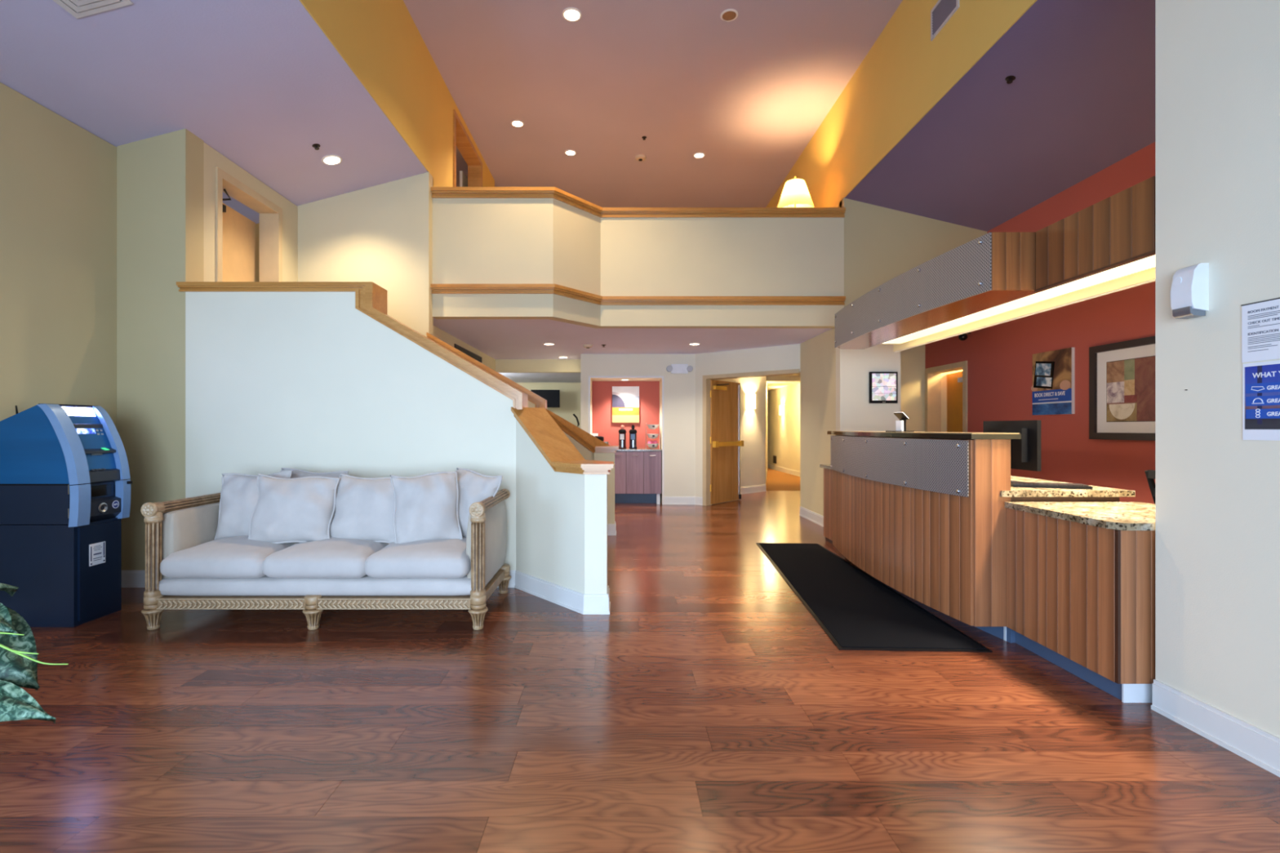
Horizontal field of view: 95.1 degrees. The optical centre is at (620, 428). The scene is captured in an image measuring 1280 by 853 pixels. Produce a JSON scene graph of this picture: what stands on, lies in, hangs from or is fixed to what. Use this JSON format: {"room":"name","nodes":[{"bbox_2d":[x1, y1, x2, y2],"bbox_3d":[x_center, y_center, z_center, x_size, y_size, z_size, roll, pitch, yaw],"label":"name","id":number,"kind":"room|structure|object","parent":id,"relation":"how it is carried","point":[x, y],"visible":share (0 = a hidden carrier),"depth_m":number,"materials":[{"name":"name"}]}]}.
{"room":"hotel lobby","nodes":[
{"label":"hotel lobby","id":0,"kind":"room"},
{"bbox_2d":[0,82,116,428],"bbox_3d":[-4.030,-0.480,1.100,0.140,3.460,7.400,0,0,0],"label":"wall","id":1,"kind":"structure","parent":0,"point":[58,178],"depth_m":4.08,"materials":[{"name":"beige paint"}]},
{"bbox_2d":[0,0,427,223],"bbox_3d":[-3.120,-2.488,1.875,2.160,0.664,8.950,0,0,0],"label":"ceiling","id":2,"kind":"structure","parent":0,"point":[260,82],"depth_m":4.17,"materials":[{"name":"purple paint"}]},
{"bbox_2d":[53,0,133,18],"bbox_3d":[-3.029,-2.454,3.265,0.333,0.094,0.342,0,0,0],"label":"ceiling vent","id":3,"kind":"object","parent":2,"relation":"in","point":[77,8],"visible":1,"depth_m":3.38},
{"bbox_2d":[321,154,342,164],"bbox_3d":[-2.725,-2.536,5.527,0.175,0.051,0.179,0,0,6],"label":"recessed light","id":4,"kind":"object","parent":2,"relation":"in","point":[331,159],"visible":1,"depth_m":5.52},
{"bbox_2d":[203,142,297,281],"bbox_3d":[-3.495,-0.550,5.500,0.150,3.600,1.400,0,0,0],"label":"wall","id":5,"kind":"structure","parent":0,"point":[212,158],"depth_m":5.10,"materials":[{"name":"beige paint"}]},
{"bbox_2d":[222,188,255,281],"bbox_3d":[-3.603,-1.129,5.473,0.153,1.998,0.800,0,0,-3],"label":"door","id":6,"kind":"structure","parent":5,"relation":"in","point":[238,231],"depth_m":5.58,"materials":[{"name":"wood"}]},
{"bbox_2d":[215,166,282,281],"bbox_3d":[-3.502,-1.170,5.418,0.195,2.080,0.945,0,0,0],"label":"trim","id":7,"kind":"structure","parent":5,"relation":"attached to","point":[270,214],"depth_m":5.68,"materials":[{"name":"beige paint"}]},
{"bbox_2d":[255,222,259,281],"bbox_3d":[-4.150,-2.745,9.175,0.100,2.510,5.650,0,0,0],"label":"wall","id":8,"kind":"structure","parent":0,"point":[257,225],"depth_m":6.61,"materials":[{"name":"beige paint"}]},
{"bbox_2d":[116,128,515,570],"bbox_3d":[-2.390,-0.554,4.700,3.140,3.609,0.200,0,0,0],"label":"wall","id":9,"kind":"structure","parent":0,"point":[306,381],"depth_m":4.60,"materials":[{"name":"beige paint"}]},
{"bbox_2d":[121,570,145,587],"bbox_3d":[-3.680,1.184,2.900,0.560,0.132,3.400,0,0,0],"label":"baseboard","id":10,"kind":"structure","parent":9,"relation":"attached to","point":[130,579],"depth_m":4.59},
{"bbox_2d":[176,281,528,409],"bbox_3d":[-2.112,-0.642,4.700,2.695,0.995,0.292,0,0,0],"label":"trim","id":11,"kind":"structure","parent":9,"relation":"attached to","point":[371,299],"depth_m":4.57,"materials":[{"name":"brown wood"}]},
{"bbox_2d":[484,570,610,614],"bbox_3d":[-1.685,1.184,4.501,3.399,0.132,0.548,0,0,12],"label":"baseboard","id":12,"kind":"structure","parent":9,"relation":"attached to","point":[580,602],"depth_m":4.11,"materials":[{"name":"wood"}]},
{"bbox_2d":[299,0,494,186],"bbox_3d":[-2.110,-2.745,3.425,0.160,2.510,12.050,0,0,0],"label":"wall","id":13,"kind":"structure","parent":0,"point":[380,41],"depth_m":5.40,"materials":[{"name":"yellow paint"}]},
{"bbox_2d":[459,170,467,186],"bbox_3d":[-2.320,-2.640,8.910,0.040,2.220,0.780,0,0,0],"label":"door","id":14,"kind":"structure","parent":13,"relation":"in","point":[463,179],"depth_m":8.57,"materials":[{"name":"beige paint"}]},
{"bbox_2d":[453,109,482,186],"bbox_3d":[-2.110,-2.695,7.820,0.200,2.350,1.440,0,0,0],"label":"door frame","id":15,"kind":"structure","parent":13,"relation":"attached to","point":[461,140],"depth_m":7.98,"materials":[{"name":"brown wood"}]},
{"bbox_2d":[297,171,534,408],"bbox_3d":[-2.210,-0.735,6.275,2.720,3.970,0.150,0,0,0],"label":"wall","id":16,"kind":"structure","parent":0,"point":[381,234],"depth_m":6.20,"materials":[{"name":"beige paint"}]},
{"bbox_2d":[426,332,546,409],"bbox_3d":[-1.415,-0.586,6.230,1.250,0.852,0.152,0,0,0],"label":"trim","id":17,"kind":"structure","parent":16,"relation":"attached to","point":[539,402],"depth_m":6.15,"materials":[{"name":"brown wood"}]},
{"bbox_2d":[433,325,495,370],"bbox_3d":[-2.275,0.020,8.400,0.150,2.460,4.100,0,0,0],"label":"wall","id":18,"kind":"structure","parent":0,"point":[488,361],"depth_m":8.15,"materials":[{"name":"beige paint"}]},
{"bbox_2d":[453,343,482,362],"bbox_3d":[-2.192,-0.870,8.500,0.025,0.500,1.500,0,0,0],"label":"air vent","id":19,"kind":"object","parent":18,"relation":"in","point":[471,354],"visible":0.22,"depth_m":8.45,"materials":[{"name":"black plastic"}]},
{"bbox_2d":[495,359,580,373],"bbox_3d":[-1.423,-1.100,10.375,1.555,0.220,0.150,0,0,0],"label":"wall opening header","id":20,"kind":"structure","parent":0,"point":[502,366],"depth_m":10.30,"materials":[{"name":"beige paint"}]},
{"bbox_2d":[516,382,580,428],"bbox_3d":[-1.350,0.040,12.675,5.700,2.420,4.450,0,0,0],"label":"wall","id":21,"kind":"structure","parent":0,"point":[570,393],"depth_m":14.80,"materials":[{"name":"beige paint"}]},
{"bbox_2d":[530,389,559,407],"bbox_3d":[-1.847,-0.720,14.543,0.700,0.430,0.553,0,0,-4],"label":"television","id":22,"kind":"object","parent":21,"relation":"attached to","point":[553,397],"visible":0.55,"depth_m":14.28,"materials":[{"name":"black plastic"}]},
{"bbox_2d":[515,419,607,594],"bbox_3d":[-0.418,0.578,4.332,0.252,1.345,1.022,0,0,-41],"label":"wall","id":23,"kind":"structure","parent":0,"point":[562,517],"depth_m":4.15,"materials":[{"name":"beige paint"}]},
{"bbox_2d":[511,407,613,474],"bbox_3d":[-0.396,0.072,4.308,0.344,0.475,1.087,0,0,-41],"label":"trim","id":24,"kind":"structure","parent":23,"relation":"attached to","point":[548,437],"depth_m":4.39,"materials":[{"name":"brown wood"}]},
{"bbox_2d":[563,431,614,524],"bbox_3d":[-0.464,0.550,6.605,1.134,1.400,0.198,0,0,-36],"label":"wall","id":25,"kind":"structure","parent":0,"point":[585,453],"depth_m":6.82,"materials":[{"name":"beige paint"}]},
{"bbox_2d":[546,408,618,453],"bbox_3d":[-0.428,0.032,6.632,1.225,0.513,0.289,0,0,-36],"label":"trim","id":26,"kind":"structure","parent":25,"relation":"attached to","point":[589,442],"depth_m":6.65,"materials":[{"name":"brown wood"}]},
{"bbox_2d":[607,521,616,535],"bbox_3d":[-0.438,1.184,6.598,1.142,0.132,0.183,0,0,-39],"label":"baseboard","id":27,"kind":"structure","parent":25,"relation":"attached to","point":[611,528],"depth_m":6.80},
{"bbox_2d":[591,381,659,448],"bbox_3d":[0.097,0.215,10.250,1.174,2.070,0.100,0,0,0],"label":"wall","id":28,"kind":"structure","parent":0,"point":[602,424],"depth_m":10.20,"materials":[{"name":"red paint"}]},
{"bbox_2d":[612,386,639,422],"bbox_3d":[0.095,-0.410,10.183,0.470,0.630,0.033,0,0,0],"label":"poster","id":29,"kind":"object","parent":28,"relation":"attached to","point":[625,399],"visible":1,"depth_m":10.17,"materials":[{"name":"paper"}]},
{"bbox_2d":[433,317,832,359],"bbox_3d":[1.065,-1.350,8.405,6.830,0.280,4.090,0,0,0],"label":"ceiling","id":30,"kind":"structure","parent":0,"point":[498,339],"depth_m":7.96,"materials":[{"name":"paint"}]},
{"bbox_2d":[580,354,695,503],"bbox_3d":[0.290,0.020,9.925,1.871,2.460,0.750,0,0,0],"label":"wall","id":31,"kind":"structure","parent":0,"point":[679,389],"depth_m":9.55,"materials":[{"name":"beige paint"}]},
{"bbox_2d":[588,376,663,504],"bbox_3d":[0.097,0.200,9.544,1.234,2.100,0.012,0,0,0],"label":"trim","id":32,"kind":"structure","parent":31,"relation":"attached to","point":[589,377],"depth_m":9.54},
{"bbox_2d":[666,364,693,373],"bbox_3d":[0.965,-0.965,9.512,0.430,0.150,0.075,0,0,0],"label":"emergency light","id":33,"kind":"object","parent":31,"relation":"attached to","point":[673,368],"visible":1,"depth_m":9.49,"materials":[{"name":"white plastic"}]},
{"bbox_2d":[663,496,702,505],"bbox_3d":[1.031,1.184,9.531,0.633,0.132,0.097,0,0,9],"label":"baseboard","id":34,"kind":"structure","parent":31,"relation":"attached to","point":[696,500],"depth_m":9.54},
{"bbox_2d":[432,198,844,328],"bbox_3d":[0.281,-1.869,6.821,4.727,1.331,0.651,0,0,-10],"label":"wall","id":35,"kind":"structure","parent":0,"point":[476,241],"depth_m":6.90,"materials":[{"name":"beige paint"}]},
{"bbox_2d":[431,186,845,217],"bbox_3d":[0.305,-2.535,6.678,4.670,0.100,0.831,0,0,0],"label":"trim","id":36,"kind":"structure","parent":35,"relation":"attached to","point":[555,193],"depth_m":6.85,"materials":[{"name":"brown wood"}]},
{"bbox_2d":[431,284,845,305],"bbox_3d":[0.282,-1.498,6.713,4.710,0.095,0.547,0,0,-10],"label":"trim","id":37,"kind":"structure","parent":35,"relation":"attached to","point":[556,289],"depth_m":6.85,"materials":[{"name":"brown wood"}]},
{"bbox_2d":[0,467,1279,852],"bbox_3d":[0.290,1.288,8.700,10.924,0.084,22.600,0,0,0],"label":"floor","id":38,"kind":"structure","parent":0,"point":[709,710],"depth_m":2.37,"materials":[{"name":"brown wood"}]},
{"bbox_2d":[0,582,68,724],"bbox_3d":[-2.615,0.856,2.189,1.089,0.788,0.896,0,0,-26],"label":"potted plant","id":39,"kind":"object","parent":38,"relation":"on","point":[19,661],"visible":1,"depth_m":2.12,"materials":[{"name":"green plant"}]},
{"bbox_2d":[0,403,132,626],"bbox_3d":[-3.656,0.548,3.856,0.548,1.404,0.396,0,0,0],"label":"machine","id":40,"kind":"object","parent":38,"relation":"on","point":[64,501],"visible":1,"depth_m":3.67,"materials":[{"name":"blue metal"}]},
{"bbox_2d":[141,488,511,630],"bbox_3d":[-1.895,0.854,4.042,2.140,0.792,0.923,0,0,0],"label":"sofa","id":41,"kind":"object","parent":38,"relation":"on","point":[186,568],"visible":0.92,"depth_m":3.63,"materials":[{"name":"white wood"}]},
{"bbox_2d":[160,535,298,578],"bbox_3d":[-2.525,0.836,4.000,0.648,0.203,0.828,0,0,0],"label":"seat cushion","id":42,"kind":"object","parent":41,"relation":"on","point":[197,557],"depth_m":3.62,"materials":[{"name":"fabric"}]},
{"bbox_2d":[213,470,293,539],"bbox_3d":[-2.570,0.546,4.099,0.493,0.492,0.235,0,0,3],"label":"throw pillow","id":43,"kind":"object","parent":41,"relation":"on","point":[239,491],"visible":0.47,"depth_m":4.03,"materials":[{"name":"fabric"}]},
{"bbox_2d":[248,473,340,543],"bbox_3d":[-2.214,0.554,3.970,0.561,0.486,0.255,0,0,-7],"label":"throw pillow","id":44,"kind":"object","parent":41,"relation":"on","point":[299,509],"visible":0.92,"depth_m":3.90,"materials":[{"name":"fabric"}]},
{"bbox_2d":[280,467,348,520],"bbox_3d":[-2.281,0.535,4.298,0.530,0.481,0.195,0,0,6],"label":"throw pillow","id":45,"kind":"object","parent":41,"relation":"on","point":[296,473],"visible":0.2,"depth_m":4.31,"materials":[{"name":"fabric"}]},
{"bbox_2d":[262,537,389,578],"bbox_3d":[-1.895,0.838,4.000,0.648,0.200,0.828,0,0,0],"label":"seat cushion","id":46,"kind":"object","parent":41,"relation":"on","point":[333,557],"depth_m":3.62,"materials":[{"name":"fabric"}]},
{"bbox_2d":[329,473,395,543],"bbox_3d":[-1.718,0.558,4.026,0.564,0.477,0.241,0,0,3],"label":"throw pillow","id":47,"kind":"object","parent":41,"relation":"on","point":[365,507],"visible":0.68,"depth_m":3.94,"materials":[{"name":"fabric"}]},
{"bbox_2d":[364,536,471,578],"bbox_3d":[-1.265,0.837,4.000,0.648,0.202,0.828,0,0,0],"label":"seat cushion","id":48,"kind":"object","parent":41,"relation":"on","point":[439,558],"depth_m":3.61,"materials":[{"name":"fabric"}]},
{"bbox_2d":[390,471,462,543],"bbox_3d":[-1.315,0.553,3.967,0.476,0.502,0.247,0,0,-17],"label":"throw pillow","id":49,"kind":"object","parent":41,"relation":"on","point":[426,505],"visible":0.9,"depth_m":3.91,"materials":[{"name":"fabric"}]},
{"bbox_2d":[455,467,502,537],"bbox_3d":[-1.066,0.541,4.123,0.488,0.510,0.206,0,0,21],"label":"throw pillow","id":50,"kind":"object","parent":41,"relation":"on","point":[473,486],"visible":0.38,"depth_m":4.06,"materials":[{"name":"fabric"}]},
{"bbox_2d":[614,448,662,504],"bbox_3d":[0.097,0.800,9.870,1.166,0.900,0.641,0,0,0],"label":"base cabinet","id":51,"kind":"object","parent":38,"relation":"on","point":[637,472],"visible":0.65,"depth_m":9.58,"materials":[{"name":"brown wood"}]},
{"bbox_2d":[615,448,662,451],"bbox_3d":[0.097,0.362,9.877,1.166,0.025,0.625,0,0,0],"label":"countertop","id":52,"kind":"structure","parent":51,"relation":"on","point":[627,449],"depth_m":9.56,"materials":[{"name":"stone"}]},
{"bbox_2d":[618,425,626,448],"bbox_3d":[0.035,0.150,9.790,0.132,0.400,0.151,0,0,0],"label":"dispenser","id":53,"kind":"object","parent":52,"relation":"on","point":[622,433],"visible":0.96,"depth_m":9.75,"materials":[{"name":"black plastic"}]},
{"bbox_2d":[629,425,636,448],"bbox_3d":[0.215,0.150,9.790,0.132,0.400,0.151,0,0,0],"label":"dispenser","id":54,"kind":"object","parent":52,"relation":"on","point":[633,433],"visible":0.98,"depth_m":9.75,"materials":[{"name":"black plastic"}]},
{"bbox_2d":[645,422,660,448],"bbox_3d":[0.550,0.130,9.850,0.251,0.443,0.178,0,0,0],"label":"tiered stand","id":55,"kind":"object","parent":52,"relation":"on","point":[646,423],"visible":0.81,"depth_m":9.82,"materials":[{"name":"wood"}]},
{"bbox_2d":[646,440,658,448],"bbox_3d":[0.550,0.268,9.850,0.210,0.143,0.208,0,0,0],"label":"bowl","id":56,"kind":"object","parent":55,"relation":"on","point":[652,444],"visible":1,"depth_m":9.79,"materials":[{"name":"ceramic"}]},
{"bbox_2d":[755,542,992,652],"bbox_3d":[1.681,1.245,4.796,0.898,0.010,3.079,0,0,0],"label":"floor mat","id":57,"kind":"object","parent":38,"relation":"on","point":[856,611],"visible":1,"depth_m":4.01,"materials":[{"name":"black plastic"}]},
{"bbox_2d":[819,431,1155,702],"bbox_3d":[2.463,0.639,4.581,1.075,1.222,3.938,0,0,0],"label":"reception desk","id":58,"kind":"object","parent":38,"relation":"on","point":[1066,576],"visible":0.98,"depth_m":3.38,"materials":[{"name":"brown wood"}]},
{"bbox_2d":[885,412,914,431],"bbox_3d":[2.111,-0.046,4.415,0.170,0.148,0.100,0,0,-15],"label":"stand","id":59,"kind":"object","parent":58,"relation":"on","point":[900,425],"visible":0.97,"depth_m":4.40,"materials":[{"name":"silver plastic"}]},
{"bbox_2d":[827,431,1019,434],"bbox_3d":[2.114,0.031,4.607,0.363,0.006,2.505,0,0,0],"label":"countertop","id":60,"kind":"structure","parent":58,"relation":"on","point":[828,431],"depth_m":3.93,"materials":[{"name":"black stone"}]},
{"bbox_2d":[983,420,1040,482],"bbox_3d":[2.530,0.157,3.800,0.190,0.410,0.500,0,0,-2],"label":"computer monitor","id":61,"kind":"object","parent":58,"relation":"on","point":[1025,452],"visible":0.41,"depth_m":3.63,"materials":[{"name":"black plastic"}]},
{"bbox_2d":[1010,481,1092,489],"bbox_3d":[2.620,0.350,3.580,0.400,0.023,0.140,0,0,20],"label":"keyboard","id":62,"kind":"object","parent":58,"relation":"on","point":[1014,484],"visible":0.99,"depth_m":3.53,"materials":[{"name":"black plastic"}]},
{"bbox_2d":[1000,475,1135,497],"bbox_3d":[2.585,0.380,4.576,0.770,0.035,2.408,0,0,0],"label":"countertop","id":63,"kind":"structure","parent":58,"relation":"on","point":[1096,491],"depth_m":3.37,"materials":[{"name":"stone"}]},
{"bbox_2d":[1144,470,1155,503],"bbox_3d":[3.417,0.753,3.312,0.542,0.996,0.466,0,0,15],"label":"office chair","id":64,"kind":"object","parent":38,"relation":"on","point":[1150,474],"visible":0.09,"depth_m":3.55,"materials":[{"name":"black plastic"}]},
{"bbox_2d":[499,373,799,391],"bbox_3d":[0.650,-1.200,14.048,9.700,0.100,11.389,0,0,0],"label":"ceiling","id":65,"kind":"structure","parent":0,"point":[516,377],"depth_m":13.52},
{"bbox_2d":[765,375,799,382],"bbox_3d":[3.610,-1.110,13.150,2.020,0.120,0.300,0,0,0],"label":"ceiling beam","id":66,"kind":"structure","parent":65,"relation":"attached to","point":[774,378],"depth_m":13.00,"materials":[{"name":"beige paint"}]},
{"bbox_2d":[403,0,902,207],"bbox_3d":[-0.700,-4.050,4.750,7.000,0.100,14.700,0,0,0],"label":"ceiling","id":67,"kind":"structure","parent":0,"point":[749,92],"depth_m":6.79,"materials":[{"name":"paint"}]},
{"bbox_2d":[511,120,524,127],"bbox_3d":[-1.347,-3.995,7.670,0.170,0.010,0.170,0,0,0],"label":"recessed light","id":68,"kind":"object","parent":67,"relation":"in","point":[517,123],"visible":1,"depth_m":7.67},
{"bbox_2d":[562,7,582,21],"bbox_3d":[-0.466,-3.995,5.650,0.190,0.010,0.190,0,0,0],"label":"recessed light","id":69,"kind":"object","parent":67,"relation":"in","point":[570,14],"visible":1,"depth_m":5.64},
{"bbox_2d":[720,8,737,21],"bbox_3d":[1.055,-3.995,5.660,0.170,0.010,0.170,0,0,0],"label":"recessed light","id":70,"kind":"object","parent":67,"relation":"in","point":[728,15],"visible":1,"depth_m":5.65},
{"bbox_2d":[714,376,767,487],"bbox_3d":[3.541,0.025,14.805,0.998,2.450,9.645,0,0,20],"label":"wall","id":71,"kind":"structure","parent":0,"point":[753,422],"depth_m":11.31,"materials":[{"name":"beige paint"}]},
{"bbox_2d":[746,394,755,408],"bbox_3d":[2.521,-0.510,11.187,0.260,0.280,0.100,0,0,-41],"label":"wall sconce","id":72,"kind":"object","parent":71,"relation":"attached to","point":[750,398],"visible":1,"depth_m":11.12,"materials":[{"name":"glass"}]},
{"bbox_2d":[740,484,766,494],"bbox_3d":[2.217,1.184,10.973,1.757,0.132,0.020,0,0,-41],"label":"baseboard","id":73,"kind":"structure","parent":71,"relation":"attached to","point":[753,489],"depth_m":11.27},
{"bbox_2d":[695,343,799,497],"bbox_3d":[1.933,0.020,9.038,1.840,2.460,0.150,0,0,41],"label":"wall","id":74,"kind":"structure","parent":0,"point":[781,357],"depth_m":9.16,"materials":[{"name":"beige paint"}]},
{"bbox_2d":[702,368,799,506],"bbox_3d":[2.007,0.200,8.978,1.630,2.100,0.185,0,0,41],"label":"door frame","id":75,"kind":"structure","parent":74,"relation":"attached to","point":[706,379],"depth_m":9.41,"materials":[{"name":"beige paint"}]},
{"bbox_2d":[710,379,743,504],"bbox_3d":[1.798,0.227,9.826,0.125,2.023,0.973,0,0,41],"label":"door","id":76,"kind":"structure","parent":75,"relation":"in","point":[726,443],"depth_m":9.81,"materials":[{"name":"brown wood"}]},
{"bbox_2d":[767,382,799,471],"bbox_3d":[4.685,0.025,13.920,0.130,2.450,10.960,0,0,0],"label":"wall","id":77,"kind":"structure","parent":0,"point":[784,430],"depth_m":16.41,"materials":[{"name":"beige paint"}]},
{"bbox_2d":[767,463,799,476],"bbox_3d":[4.610,1.184,13.900,0.020,0.132,10.800,0,0,0],"label":"baseboard","id":78,"kind":"structure","parent":77,"relation":"attached to","point":[792,472],"depth_m":16.36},
{"bbox_2d":[800,328,835,515],"bbox_3d":[2.650,0.020,7.690,0.140,2.460,1.380,0,0,0],"label":"wall","id":79,"kind":"structure","parent":0,"point":[817,353],"depth_m":7.68,"materials":[{"name":"beige paint"}]},
{"bbox_2d":[799,506,823,527],"bbox_3d":[2.570,1.184,7.630,0.020,0.132,1.460,0,0,0],"label":"baseboard","id":80,"kind":"structure","parent":79,"relation":"attached to","point":[813,517],"depth_m":7.83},
{"bbox_2d":[835,343,900,431],"bbox_3d":[2.935,0.020,6.930,0.710,2.460,0.140,0,0,0],"label":"wall","id":81,"kind":"structure","parent":0,"point":[854,411],"depth_m":6.86,"materials":[{"name":"beige paint"}]},
{"bbox_2d":[869,371,897,403],"bbox_3d":[3.067,-0.472,6.829,0.318,0.365,0.063,0,0,0],"label":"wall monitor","id":82,"kind":"object","parent":81,"relation":"attached to","point":[883,385],"visible":1,"depth_m":6.80,"materials":[{"name":"black plastic"}]},
{"bbox_2d":[766,0,1036,207],"bbox_3d":[2.715,-2.745,4.700,0.150,2.510,14.600,0,0,0],"label":"wall","id":83,"kind":"structure","parent":0,"point":[904,73],"depth_m":5.63,"materials":[{"name":"yellow paint"}]},
{"bbox_2d":[930,0,959,40],"bbox_3d":[2.633,-3.405,4.750,0.014,0.255,0.400,0,0,0],"label":"air vent","id":84,"kind":"object","parent":83,"relation":"in","point":[943,11],"visible":1,"depth_m":4.79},
{"bbox_2d":[900,344,924,431],"bbox_3d":[3.525,0.020,8.370,1.610,2.460,0.140,0,0,0],"label":"wall","id":85,"kind":"structure","parent":0,"point":[913,359],"depth_m":8.30,"materials":[{"name":"beige paint"}]},
{"bbox_2d":[839,197,986,306],"bbox_3d":[3.485,-1.965,6.975,1.690,1.510,0.150,0,0,0],"label":"wall","id":86,"kind":"structure","parent":0,"point":[882,244],"depth_m":6.90,"materials":[{"name":"beige paint"}]},
{"bbox_2d":[941,369,962,431],"bbox_3d":[4.840,0.100,7.670,0.720,2.300,1.540,0,0,0],"label":"wall","id":87,"kind":"structure","parent":0,"point":[944,375],"depth_m":8.30,"materials":[{"name":"beige paint"}]},
{"bbox_2d":[946,371,962,432],"bbox_3d":[4.564,0.240,7.864,0.112,2.000,0.860,0,0,7],"label":"door","id":88,"kind":"structure","parent":87,"relation":"in","point":[954,380],"depth_m":8.05,"materials":[{"name":"brown wood"}]},
{"bbox_2d":[844,0,1155,231],"bbox_3d":[3.575,-2.550,4.750,1.850,0.541,4.300,0,0,0],"label":"ceiling","id":89,"kind":"structure","parent":0,"point":[1080,101],"depth_m":4.81,"materials":[{"name":"purple paint"}]},
{"bbox_2d":[924,142,1155,503],"bbox_3d":[4.405,-0.550,5.450,0.150,3.600,5.700,0,0,0],"label":"wall","id":90,"kind":"structure","parent":0,"point":[999,357],"depth_m":5.64,"materials":[{"name":"red paint"}]},
{"bbox_2d":[924,360,967,432],"bbox_3d":[4.405,0.205,7.780,0.190,2.090,0.980,0,0,0],"label":"trim","id":91,"kind":"structure","parent":90,"relation":"attached to","point":[932,375],"depth_m":8.20,"materials":[{"name":"beige paint"}]},
{"bbox_2d":[1031,346,1075,415],"bbox_3d":[4.311,-0.453,5.845,0.038,0.635,0.550,0,0,0],"label":"poster","id":92,"kind":"object","parent":90,"relation":"attached to","point":[1053,388],"visible":1,"depth_m":5.79,"materials":[{"name":"multicoloured paper"}]},
{"bbox_2d":[1033,361,1054,388],"bbox_3d":[4.297,-0.540,5.930,0.008,0.299,0.290,0,0,0],"label":"print","id":93,"kind":"object","parent":92,"relation":"attached to","point":[1043,371],"depth_m":5.92},
{"bbox_2d":[1032,402,1071,415],"bbox_3d":[4.300,-0.191,5.835,0.001,0.112,0.530,0,0,0],"label":"photo","id":94,"kind":"object","parent":92,"relation":"attached to","point":[1038,408],"depth_m":5.82},
{"bbox_2d":[1032,346,1071,391],"bbox_3d":[4.300,-0.575,5.835,0.001,0.390,0.530,0,0,0],"label":"photo","id":95,"kind":"object","parent":92,"relation":"on","point":[1051,370],"depth_m":5.80},
{"bbox_2d":[1059,380,1071,390],"bbox_3d":[4.299,-0.415,5.650,0.007,0.098,0.140,0,0,0],"label":"print","id":96,"kind":"object","parent":92,"relation":"attached to","point":[1064,384],"depth_m":5.65},
{"bbox_2d":[1088,336,1155,440],"bbox_3d":[4.308,-0.319,4.915,0.045,0.840,0.860,0,0,0],"label":"framed picture","id":97,"kind":"object","parent":90,"relation":"attached to","point":[1122,375],"visible":0.81,"depth_m":5.00,"materials":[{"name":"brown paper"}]},
{"bbox_2d":[1109,403,1134,419],"bbox_3d":[4.305,-0.141,5.020,0.001,0.135,0.260,0,0,0],"label":"bowl","id":98,"kind":"object","parent":97,"relation":"on","point":[1121,411],"depth_m":5.02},
{"bbox_2d":[1106,355,1155,421],"bbox_3d":[4.307,-0.319,4.915,0.002,0.520,0.520,0,0,0],"label":"print","id":99,"kind":"object","parent":97,"relation":"attached to","point":[1131,380],"depth_m":4.93,"materials":[{"name":"paper"}]},
{"bbox_2d":[1155,0,1279,737],"bbox_3d":[2.510,-0.735,0.000,0.260,3.970,5.200,0,0,0],"label":"wall","id":100,"kind":"structure","parent":0,"point":[1217,62],"depth_m":2.34,"materials":[{"name":"beige paint"}]},
{"bbox_2d":[834,176,1155,352],"bbox_3d":[2.416,-0.948,4.305,0.739,0.365,3.390,0,0,0],"label":"canopy","id":101,"kind":"object","parent":100,"relation":"attached to","point":[1107,246],"visible":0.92,"depth_m":3.41,"materials":[{"name":"brown wood"}]},
{"bbox_2d":[882,254,1155,343],"bbox_3d":[2.600,-0.815,4.107,0.180,0.006,2.986,0,0,0],"label":"light","id":102,"kind":"object","parent":101,"relation":"attached to","point":[1148,262],"depth_m":3.60,"materials":[{"name":"plastic"}]},
{"bbox_2d":[1170,262,1208,319],"bbox_3d":[2.345,-0.562,2.410,0.070,0.212,0.090,0,0,0],"label":"dispenser","id":103,"kind":"object","parent":100,"relation":"attached to","point":[1189,291],"visible":1,"depth_m":2.38,"materials":[{"name":"white plastic"}]},
{"bbox_2d":[1172,306,1205,319],"bbox_3d":[2.343,-0.475,2.410,0.064,0.039,0.076,0,0,0],"label":"tray","id":104,"kind":"object","parent":103,"relation":"on","point":[1178,312],"depth_m":2.39,"materials":[{"name":"grey plastic"}]},
{"bbox_2d":[1151,679,1279,777],"bbox_3d":[2.370,1.184,0.050,0.020,0.132,5.100,0,0,0],"label":"baseboard","id":105,"kind":"structure","parent":100,"relation":"attached to","point":[1256,745],"depth_m":2.31,"materials":[{"name":"wood"}]},
{"bbox_2d":[1240,297,1279,362],"bbox_3d":[2.377,-0.360,2.090,0.006,0.220,0.292,0,0,0],"label":"notice","id":106,"kind":"object","parent":100,"relation":"attached to","point":[1260,320],"visible":1,"depth_m":2.17,"materials":[{"name":"white paper"}]},
{"bbox_2d":[1242,360,1279,440],"bbox_3d":[2.376,-0.100,2.087,0.007,0.290,0.290,0,0,0],"label":"notice","id":107,"kind":"object","parent":100,"relation":"attached to","point":[1260,380],"visible":1,"depth_m":2.17,"materials":[{"name":"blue paper"}]},
{"bbox_2d":[1257,365,1262,424],"bbox_3d":[2.375,-0.123,2.172,0.001,0.217,0.016,0,0,0],"label":"print","id":108,"kind":"object","parent":107,"relation":"attached to","point":[1259,367],"depth_m":2.17},
{"bbox_3d":[-0.730,-1.505,9.250,6.740,0.030,5.500,0,0,0],"label":"floor","id":109,"kind":"structure","parent":0,"visible":0},
{"bbox_2d":[777,176,814,207],"bbox_3d":[2.200,-2.346,7.360,0.471,1.652,0.471,0,0,0],"label":"floor lamp","id":110,"kind":"object","parent":109,"relation":"on","point":[795,193],"visible":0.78,"depth_m":7.22,"materials":[{"name":"white fabric"}]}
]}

